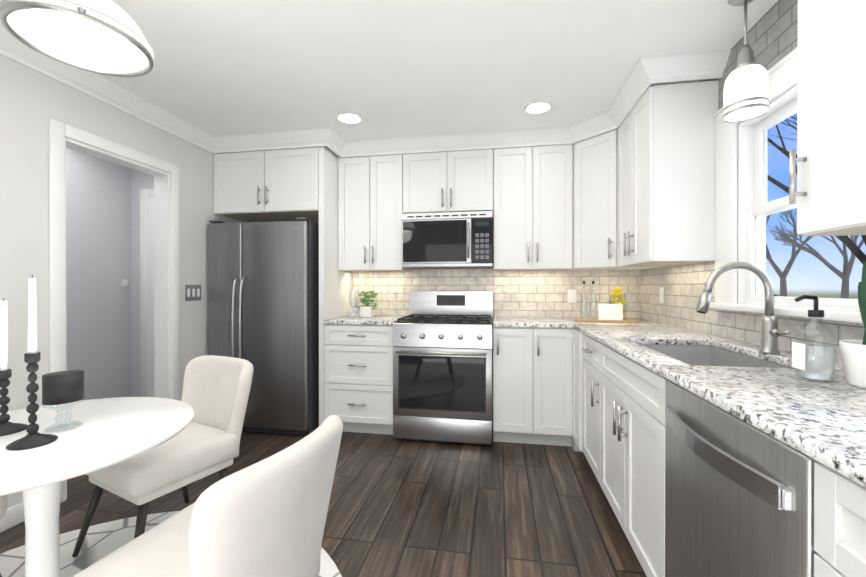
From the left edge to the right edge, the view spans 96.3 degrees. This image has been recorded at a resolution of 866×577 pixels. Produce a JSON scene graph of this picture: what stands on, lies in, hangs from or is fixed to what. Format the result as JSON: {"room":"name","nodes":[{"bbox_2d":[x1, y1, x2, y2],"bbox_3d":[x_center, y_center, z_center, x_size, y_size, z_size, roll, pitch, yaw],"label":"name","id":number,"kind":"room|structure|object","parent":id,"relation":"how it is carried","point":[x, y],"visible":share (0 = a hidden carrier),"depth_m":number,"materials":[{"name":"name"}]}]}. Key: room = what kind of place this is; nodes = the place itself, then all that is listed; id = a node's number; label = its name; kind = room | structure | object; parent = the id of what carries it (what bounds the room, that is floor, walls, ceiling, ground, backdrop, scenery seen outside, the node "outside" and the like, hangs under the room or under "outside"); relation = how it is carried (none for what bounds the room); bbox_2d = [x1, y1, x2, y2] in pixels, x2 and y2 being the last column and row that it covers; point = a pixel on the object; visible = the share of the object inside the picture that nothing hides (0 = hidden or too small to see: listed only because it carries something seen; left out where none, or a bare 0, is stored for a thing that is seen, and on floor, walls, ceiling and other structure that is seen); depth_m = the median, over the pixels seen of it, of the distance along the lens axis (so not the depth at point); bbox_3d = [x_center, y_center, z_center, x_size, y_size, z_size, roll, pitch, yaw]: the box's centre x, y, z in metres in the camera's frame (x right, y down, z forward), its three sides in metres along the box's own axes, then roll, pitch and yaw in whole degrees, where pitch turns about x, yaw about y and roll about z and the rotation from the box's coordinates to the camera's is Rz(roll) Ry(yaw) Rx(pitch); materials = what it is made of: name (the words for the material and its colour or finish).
{"room":"kitchen","nodes":[
{"label":"kitchen","id":0,"kind":"room"},
{"bbox_2d":[66,148,129,400],"bbox_3d":[-3.289,-0.028,1.554,0.100,2.440,5.200,0,0,10],"label":"wall","id":1,"kind":"structure","parent":0,"point":[102,261],"depth_m":3.39,"materials":[{"name":"grey paint"}]},
{"bbox_2d":[121,279,127,286],"bbox_3d":[-2.877,-0.050,3.619,0.020,0.070,0.050,0,0,10],"label":"light switch","id":2,"kind":"object","parent":1,"relation":"attached to","point":[124,282],"visible":0.96,"depth_m":3.61,"materials":[{"name":"white plastic"}]},
{"bbox_2d":[0,54,243,508],"bbox_3d":[-2.264,-0.028,1.380,0.120,2.440,5.200,0,0,10],"label":"wall","id":3,"kind":"structure","parent":0,"point":[32,101],"depth_m":2.08,"materials":[{"name":"beige paint"}]},
{"bbox_2d":[0,502,23,532],"bbox_3d":[-2.260,1.143,1.008,0.014,0.100,4.460,0,0,10],"label":"baseboard","id":4,"kind":"structure","parent":3,"relation":"attached to","point":[13,515],"depth_m":1.93,"materials":[{"name":"white wood"}]},
{"bbox_2d":[48,118,179,503],"bbox_3d":[-2.068,0.133,2.534,0.156,2.110,0.860,0,0,10],"label":"door frame","id":5,"kind":"structure","parent":3,"relation":"attached to","point":[166,226],"depth_m":2.69,"materials":[{"name":"white wood"}]},
{"bbox_2d":[185,285,200,300],"bbox_3d":[-1.908,0.034,3.089,0.008,0.125,0.160,0,0,10],"label":"switch plate","id":6,"kind":"object","parent":3,"relation":"attached to","point":[192,292],"visible":1,"depth_m":3.08,"materials":[{"name":"grey"}]},
{"bbox_2d":[0,23,730,157],"bbox_3d":[-0.462,-1.194,0.892,3.596,0.105,4.849,0,0,10],"label":"crown molding","id":7,"kind":"structure","parent":3,"relation":"attached to","point":[645,73],"depth_m":2.82,"materials":[{"name":"white wood"}]},
{"bbox_2d":[130,168,153,396],"bbox_3d":[-2.398,-0.035,3.664,0.910,2.440,0.100,0,0,10],"label":"wall","id":8,"kind":"structure","parent":0,"point":[139,180],"depth_m":3.69,"materials":[{"name":"grey paint"}]},
{"bbox_2d":[140,189,153,396],"bbox_3d":[-2.404,0.125,3.604,0.900,2.120,0.023,0,0,10],"label":"door frame","id":9,"kind":"structure","parent":8,"relation":"attached to","point":[146,292],"depth_m":3.63,"materials":[{"name":"white wood"}]},
{"bbox_2d":[0,427,646,576],"bbox_3d":[-1.004,1.243,1.231,5.016,0.100,5.320,0,0,10],"label":"floor","id":10,"kind":"structure","parent":0,"point":[397,507],"depth_m":2.09,"materials":[{"name":"brown wood"}]},
{"bbox_2d":[0,511,341,576],"bbox_3d":[-1.203,1.188,1.122,1.910,0.008,1.910,0,0,10],"label":"rug","id":11,"kind":"object","parent":10,"relation":"on","point":[101,541],"visible":0.19,"depth_m":1.76,"materials":[{"name":"white fabric"}]},
{"bbox_2d":[0,495,7,576],"bbox_3d":[-1.833,0.778,1.208,0.611,0.808,0.504,0,0,10],"label":"chair","id":12,"kind":"object","parent":11,"relation":"on","point":[3,504],"visible":0.69,"depth_m":1.37,"materials":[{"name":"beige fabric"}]},
{"bbox_2d":[0,397,193,576],"bbox_3d":[-1.235,0.820,1.228,0.820,0.724,0.820,0,0,10],"label":"dining table","id":13,"kind":"object","parent":11,"relation":"on","point":[107,432],"visible":0.92,"depth_m":1.20,"materials":[{"name":"white paint"}]},
{"bbox_2d":[0,298,27,435],"bbox_3d":[-1.370,0.244,1.239,0.108,0.426,0.108,0,0,10],"label":"candlestick","id":14,"kind":"object","parent":13,"relation":"on","point":[7,427],"visible":0.96,"depth_m":1.23,"materials":[{"name":"black"}]},
{"bbox_2d":[6,275,57,449],"bbox_3d":[-1.183,0.209,1.146,0.108,0.496,0.108,0,0,10],"label":"candlestick","id":15,"kind":"object","parent":13,"relation":"on","point":[33,438],"visible":1,"depth_m":1.14,"materials":[{"name":"black"}]},
{"bbox_2d":[42,370,83,432],"bbox_3d":[-1.212,0.367,1.273,0.104,0.178,0.104,0,0,10],"label":"pillar candle","id":16,"kind":"object","parent":13,"relation":"on","point":[62,387],"visible":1,"depth_m":1.24,"materials":[{"name":"black wax"}]},
{"bbox_2d":[72,355,253,556],"bbox_3d":[-1.232,0.776,1.860,0.504,0.808,0.612,0,0,28],"label":"chair","id":17,"kind":"object","parent":11,"relation":"on","point":[205,442],"visible":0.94,"depth_m":1.80,"materials":[{"name":"beige fabric"}]},
{"bbox_2d":[73,415,342,576],"bbox_3d":[-0.582,0.778,1.043,0.612,0.808,0.504,0,0,17],"label":"chair","id":18,"kind":"object","parent":11,"relation":"on","point":[266,517],"visible":1,"depth_m":0.90,"materials":[{"name":"beige fabric"}]},
{"bbox_2d":[207,217,318,435],"bbox_3d":[-1.386,0.309,3.447,0.880,1.752,0.772,0,0,10],"label":"refrigerator","id":19,"kind":"object","parent":10,"relation":"on","point":[263,298],"visible":0.73,"depth_m":3.13,"materials":[{"name":"grey metal"}]},
{"bbox_2d":[319,147,351,425],"bbox_3d":[-0.856,0.018,3.461,0.046,2.335,0.620,0,0,10],"label":"cabinet end panel","id":20,"kind":"object","parent":10,"relation":"on","point":[335,286],"visible":0.5,"depth_m":3.23,"materials":[{"name":"white wood"}]},
{"bbox_2d":[324,324,393,434],"bbox_3d":[-0.547,0.736,3.387,0.583,0.898,0.668,0,0,10],"label":"base cabinet","id":21,"kind":"object","parent":10,"relation":"on","point":[358,378],"visible":0.88,"depth_m":3.10,"materials":[{"name":"white wood"}]},
{"bbox_2d":[323,315,407,324],"bbox_3d":[-0.545,0.271,3.398,0.582,0.031,0.643,0,0,10],"label":"countertop","id":22,"kind":"structure","parent":21,"relation":"on","point":[376,319],"depth_m":3.12,"materials":[{"name":"white stone"}]},
{"bbox_2d":[349,291,357,316],"bbox_3d":[-0.727,0.136,3.533,0.080,0.235,0.079,0,0,10],"label":"candle holder","id":23,"kind":"object","parent":22,"relation":"on","point":[353,297],"visible":0.9,"depth_m":3.51,"materials":[{"name":"white ceramic"}]},
{"bbox_2d":[358,291,377,316],"bbox_3d":[-0.589,0.137,3.485,0.195,0.235,0.158,0,0,10],"label":"potted plant","id":24,"kind":"object","parent":22,"relation":"on","point":[368,307],"visible":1,"depth_m":3.44,"materials":[{"name":"green plant"}]},
{"bbox_2d":[393,291,492,444],"bbox_3d":[0.112,0.604,3.221,0.759,1.165,0.717,0,0,10],"label":"range","id":25,"kind":"object","parent":10,"relation":"on","point":[443,366],"visible":1,"depth_m":2.95,"materials":[{"name":"grey metal"}]},
{"bbox_2d":[493,327,573,445],"bbox_3d":[0.789,0.737,3.160,0.585,0.898,0.668,0,0,10],"label":"base cabinet","id":26,"kind":"object","parent":10,"relation":"on","point":[532,385],"visible":1,"depth_m":2.87,"materials":[{"name":"white wood"}]},
{"bbox_2d":[493,317,574,327],"bbox_3d":[0.782,0.272,3.170,0.565,0.031,0.648,0,0,10],"label":"countertop","id":27,"kind":"structure","parent":26,"relation":"on","point":[528,322],"depth_m":2.93,"materials":[{"name":"white stone"}]},
{"bbox_2d":[572,329,583,451],"bbox_3d":[1.371,0.738,2.951,0.666,0.898,0.886,0,0,10],"label":"base cabinet","id":28,"kind":"object","parent":10,"relation":"on","point":[577,391],"visible":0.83,"depth_m":2.63,"materials":[{"name":"grey paint"}]},
{"bbox_2d":[567,317,865,487],"bbox_3d":[1.155,0.277,1.686,0.668,0.031,3.448,0,0,10],"label":"countertop","id":29,"kind":"structure","parent":28,"relation":"on","point":[823,422],"depth_m":1.00,"materials":[{"name":"white stone"}]},
{"bbox_2d":[575,318,637,322],"bbox_3d":[1.343,0.249,3.030,0.440,0.014,0.220,0,0,22],"label":"cutting board","id":30,"kind":"object","parent":29,"relation":"on","point":[610,321],"visible":0.94,"depth_m":2.94,"materials":[{"name":"brown wood"}]},
{"bbox_2d":[580,281,587,318],"bbox_3d":[1.200,0.090,3.084,0.060,0.300,0.060,0,0,10],"label":"bottle","id":31,"kind":"object","parent":30,"relation":"on","point":[583,302],"visible":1,"depth_m":3.09,"materials":[{"name":"clear glass"}]},
{"bbox_2d":[589,281,596,317],"bbox_3d":[1.278,0.090,3.091,0.060,0.300,0.060,0,0,10],"label":"bottle","id":32,"kind":"object","parent":30,"relation":"on","point":[593,282],"visible":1,"depth_m":3.09,"materials":[{"name":"clear glass"}]},
{"bbox_2d":[598,304,622,319],"bbox_3d":[1.354,0.183,2.961,0.170,0.131,0.052,0,0,20],"label":"card sign","id":33,"kind":"object","parent":30,"relation":"on","point":[610,311],"visible":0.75,"depth_m":2.96,"materials":[{"name":"white paper"}]},
{"bbox_2d":[609,287,626,317],"bbox_3d":[1.447,0.114,3.042,0.128,0.253,0.128,0,0,10],"label":"vase","id":34,"kind":"object","parent":30,"relation":"on","point":[617,293],"visible":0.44,"depth_m":3.01,"materials":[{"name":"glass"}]},
{"bbox_2d":[640,344,789,367],"bbox_3d":[1.149,0.407,1.648,0.434,0.227,0.744,0,0,10],"label":"sink basin","id":35,"kind":"object","parent":29,"relation":"in","point":[697,355],"visible":0.04,"depth_m":1.97,"materials":[{"name":"grey metal"}]},
{"bbox_2d":[695,261,790,353],"bbox_3d":[1.240,0.075,1.546,0.303,0.372,0.164,0,0,10],"label":"faucet","id":36,"kind":"object","parent":29,"relation":"on","point":[771,333],"visible":1,"depth_m":1.57,"materials":[{"name":"silver metal"}]},
{"bbox_2d":[792,295,837,382],"bbox_3d":[1.094,0.140,1.114,0.096,0.244,0.086,0,0,10],"label":"soap dispenser","id":37,"kind":"object","parent":29,"relation":"on","point":[813,361],"visible":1,"depth_m":1.10,"materials":[{"name":"clear glass"}]},
{"bbox_2d":[839,262,865,387],"bbox_3d":[1.191,0.069,1.031,0.156,0.387,0.156,0,0,10],"label":"snake plant","id":38,"kind":"object","parent":29,"relation":"on","point":[853,353],"visible":1,"depth_m":1.03,"materials":[{"name":"green plant"}]},
{"bbox_2d":[582,334,601,483],"bbox_3d":[1.249,0.740,2.290,0.685,0.898,0.453,0,0,10],"label":"base cabinet","id":39,"kind":"object","parent":10,"relation":"on","point":[591,348],"visible":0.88,"depth_m":2.31,"materials":[{"name":"grey paint"}]},
{"bbox_2d":[600,344,665,576],"bbox_3d":[1.141,0.742,1.652,0.685,0.898,0.834,0,0,10],"label":"base cabinet","id":40,"kind":"object","parent":10,"relation":"on","point":[632,433],"visible":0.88,"depth_m":1.58,"materials":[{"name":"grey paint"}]},
{"bbox_2d":[665,379,819,576],"bbox_3d":[1.004,0.746,0.940,0.679,0.896,0.604,0,0,10],"label":"dishwasher","id":41,"kind":"object","parent":10,"relation":"on","point":[739,497],"visible":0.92,"depth_m":0.91,"materials":[{"name":"grey metal"}]},
{"bbox_2d":[814,462,865,576],"bbox_3d":[0.913,0.747,0.312,0.685,0.898,0.654,0,0,10],"label":"base cabinet","id":42,"kind":"object","parent":10,"relation":"on","point":[839,524],"visible":0.83,"depth_m":0.64,"materials":[{"name":"grey paint"}]},
{"bbox_2d":[0,0,777,157],"bbox_3d":[-1.004,-1.297,1.222,5.016,0.100,5.320,0,0,10],"label":"ceiling","id":43,"kind":"structure","parent":0,"point":[386,69],"depth_m":2.10,"materials":[{"name":"white paint"}]},
{"bbox_2d":[0,0,153,76],"bbox_3d":[-1.128,-1.014,1.260,0.370,0.465,0.378,0,0,10],"label":"dome pendant light","id":44,"kind":"object","parent":43,"relation":"hanging from","point":[104,37],"visible":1,"depth_m":1.23,"materials":[{"name":"white glass"}]},
{"bbox_2d":[336,112,362,123],"bbox_3d":[-0.614,-1.248,2.850,0.196,0.008,0.196,0,0,10],"label":"recessed light","id":45,"kind":"object","parent":43,"relation":"in","point":[348,118],"visible":1,"depth_m":2.84,"materials":[{"name":"white plastic"}]},
{"bbox_2d":[524,101,552,114],"bbox_3d":[0.727,-1.247,2.683,0.196,0.008,0.196,0,0,10],"label":"recessed light","id":46,"kind":"object","parent":43,"relation":"in","point":[538,107],"visible":1,"depth_m":2.68,"materials":[{"name":"white plastic"}]},
{"bbox_2d":[723,0,768,122],"bbox_3d":[1.321,-0.991,1.640,0.153,0.514,0.153,0,0,10],"label":"light","id":47,"kind":"object","parent":43,"relation":"hanging from","point":[746,98],"visible":1,"depth_m":1.61,"materials":[{"name":"white glass"}]},
{"bbox_2d":[352,151,579,320],"bbox_3d":[-0.569,-0.036,3.790,5.016,2.440,0.120,0,0,10],"label":"wall","id":48,"kind":"structure","parent":0,"point":[493,316],"depth_m":3.54,"materials":[{"name":"beige paint"}]},
{"bbox_2d":[214,147,318,223],"bbox_3d":[-1.354,-0.894,3.519,0.953,0.512,0.668,0,0,10],"label":"upper cabinet","id":49,"kind":"object","parent":48,"relation":"attached to","point":[269,186],"visible":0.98,"depth_m":3.23,"materials":[{"name":"beige wood"}]},
{"bbox_2d":[338,155,410,271],"bbox_3d":[-0.523,-0.654,3.520,0.585,0.992,0.388,0,0,10],"label":"upper cabinet","id":50,"kind":"object","parent":48,"relation":"attached to","point":[370,200],"visible":1,"depth_m":3.37,"materials":[{"name":"beige wood"}]},
{"bbox_2d":[403,149,493,217],"bbox_3d":[0.144,-0.896,3.406,0.765,0.507,0.388,0,0,10],"label":"upper cabinet","id":51,"kind":"object","parent":48,"relation":"attached to","point":[453,181],"visible":0.96,"depth_m":3.25,"materials":[{"name":"beige wood"}]},
{"bbox_2d":[402,211,492,268],"bbox_3d":[0.139,-0.405,3.379,0.759,0.450,0.447,0,0,10],"label":"microwave","id":52,"kind":"object","parent":51,"relation":"attached to","point":[452,240],"visible":1,"depth_m":3.20,"materials":[{"name":"grey metal"}]},
{"bbox_2d":[353,218,639,317],"bbox_3d":[0.498,-0.448,3.542,2.589,1.404,0.008,0,0,10],"label":"wall tile","id":53,"kind":"structure","parent":48,"relation":"attached to","point":[530,293],"depth_m":3.50,"materials":[{"name":"beige tile"}]},
{"bbox_2d":[568,290,575,302],"bbox_3d":[1.221,0.068,3.414,0.070,0.115,0.006,0,0,10],"label":"electrical outlet","id":54,"kind":"object","parent":53,"relation":"attached to","point":[571,296],"visible":1,"depth_m":3.41,"materials":[{"name":"white plastic"}]},
{"bbox_2d":[493,144,572,270],"bbox_3d":[0.831,-0.653,3.290,0.625,0.992,0.388,0,0,10],"label":"upper cabinet","id":55,"kind":"object","parent":48,"relation":"attached to","point":[533,208],"visible":1,"depth_m":3.14,"materials":[{"name":"beige wood"}]},
{"bbox_2d":[570,130,667,269],"bbox_3d":[1.424,-0.654,3.079,0.606,0.990,0.607,0,0,10],"label":"upper cabinet","id":56,"kind":"object","parent":48,"relation":"attached to","point":[595,203],"visible":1,"depth_m":2.94,"materials":[{"name":"white wood"}]},
{"bbox_2d":[640,0,864,362],"bbox_3d":[1.399,-0.026,0.757,0.120,2.440,5.200,0,0,10],"label":"wall","id":57,"kind":"structure","parent":0,"point":[772,36],"depth_m":1.97,"materials":[{"name":"tile"}]},
{"bbox_2d":[660,287,663,302],"bbox_3d":[1.694,0.050,2.873,0.006,0.115,0.070,0,0,10],"label":"electrical outlet","id":58,"kind":"object","parent":57,"relation":"attached to","point":[661,294],"visible":1,"depth_m":2.86,"materials":[{"name":"white plastic"}]},
{"bbox_2d":[618,80,718,266],"bbox_3d":[1.430,-0.650,2.463,0.388,0.992,0.598,0,0,10],"label":"upper cabinet","id":59,"kind":"object","parent":57,"relation":"attached to","point":[666,174],"visible":0.98,"depth_m":2.18,"materials":[{"name":"beige wood"}]},
{"bbox_2d":[709,47,865,322],"bbox_3d":[1.504,-0.425,1.599,0.193,1.067,1.076,0,0,10],"label":"window","id":60,"kind":"structure","parent":57,"relation":"in","point":[741,156],"depth_m":1.93,"materials":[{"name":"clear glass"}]},
{"bbox_2d":[789,0,865,235],"bbox_3d":[1.113,-0.644,0.598,0.388,0.992,0.994,0,0,10],"label":"upper cabinet","id":61,"kind":"object","parent":57,"relation":"attached to","point":[830,160],"visible":1,"depth_m":1.01,"materials":[{"name":"beige wood"}]},
{"label":"outside","id":62,"kind":"structure","parent":0,"visible":0},
{"bbox_2d":[766,113,865,298],"bbox_3d":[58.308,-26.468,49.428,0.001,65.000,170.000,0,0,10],"label":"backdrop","id":63,"kind":"structure","parent":62,"point":[801,273],"depth_m":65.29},
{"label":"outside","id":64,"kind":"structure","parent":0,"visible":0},
{"bbox_2d":[766,209,812,296],"bbox_3d":[31.782,-3.310,35.206,8.069,9.810,5.965,0,0,10],"label":"tree","id":65,"kind":"object","parent":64,"point":[783,288],"depth_m":35.23,"materials":[{"name":"grey plant"}]},
{"bbox_2d":[767,220,863,298],"bbox_3d":[32.166,-3.224,31.663,8.136,9.653,8.311,0,0,10],"label":"tree","id":66,"kind":"object","parent":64,"point":[844,275],"depth_m":31.84,"materials":[{"name":"grey plant"}]},
{"bbox_2d":[767,115,865,263],"bbox_3d":[5.904,-2.110,6.896,5.881,7.662,5.343,0,0,10],"label":"tree","id":67,"kind":"object","parent":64,"point":[857,252],"depth_m":6.06,"materials":[{"name":"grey plant"}]}
]}

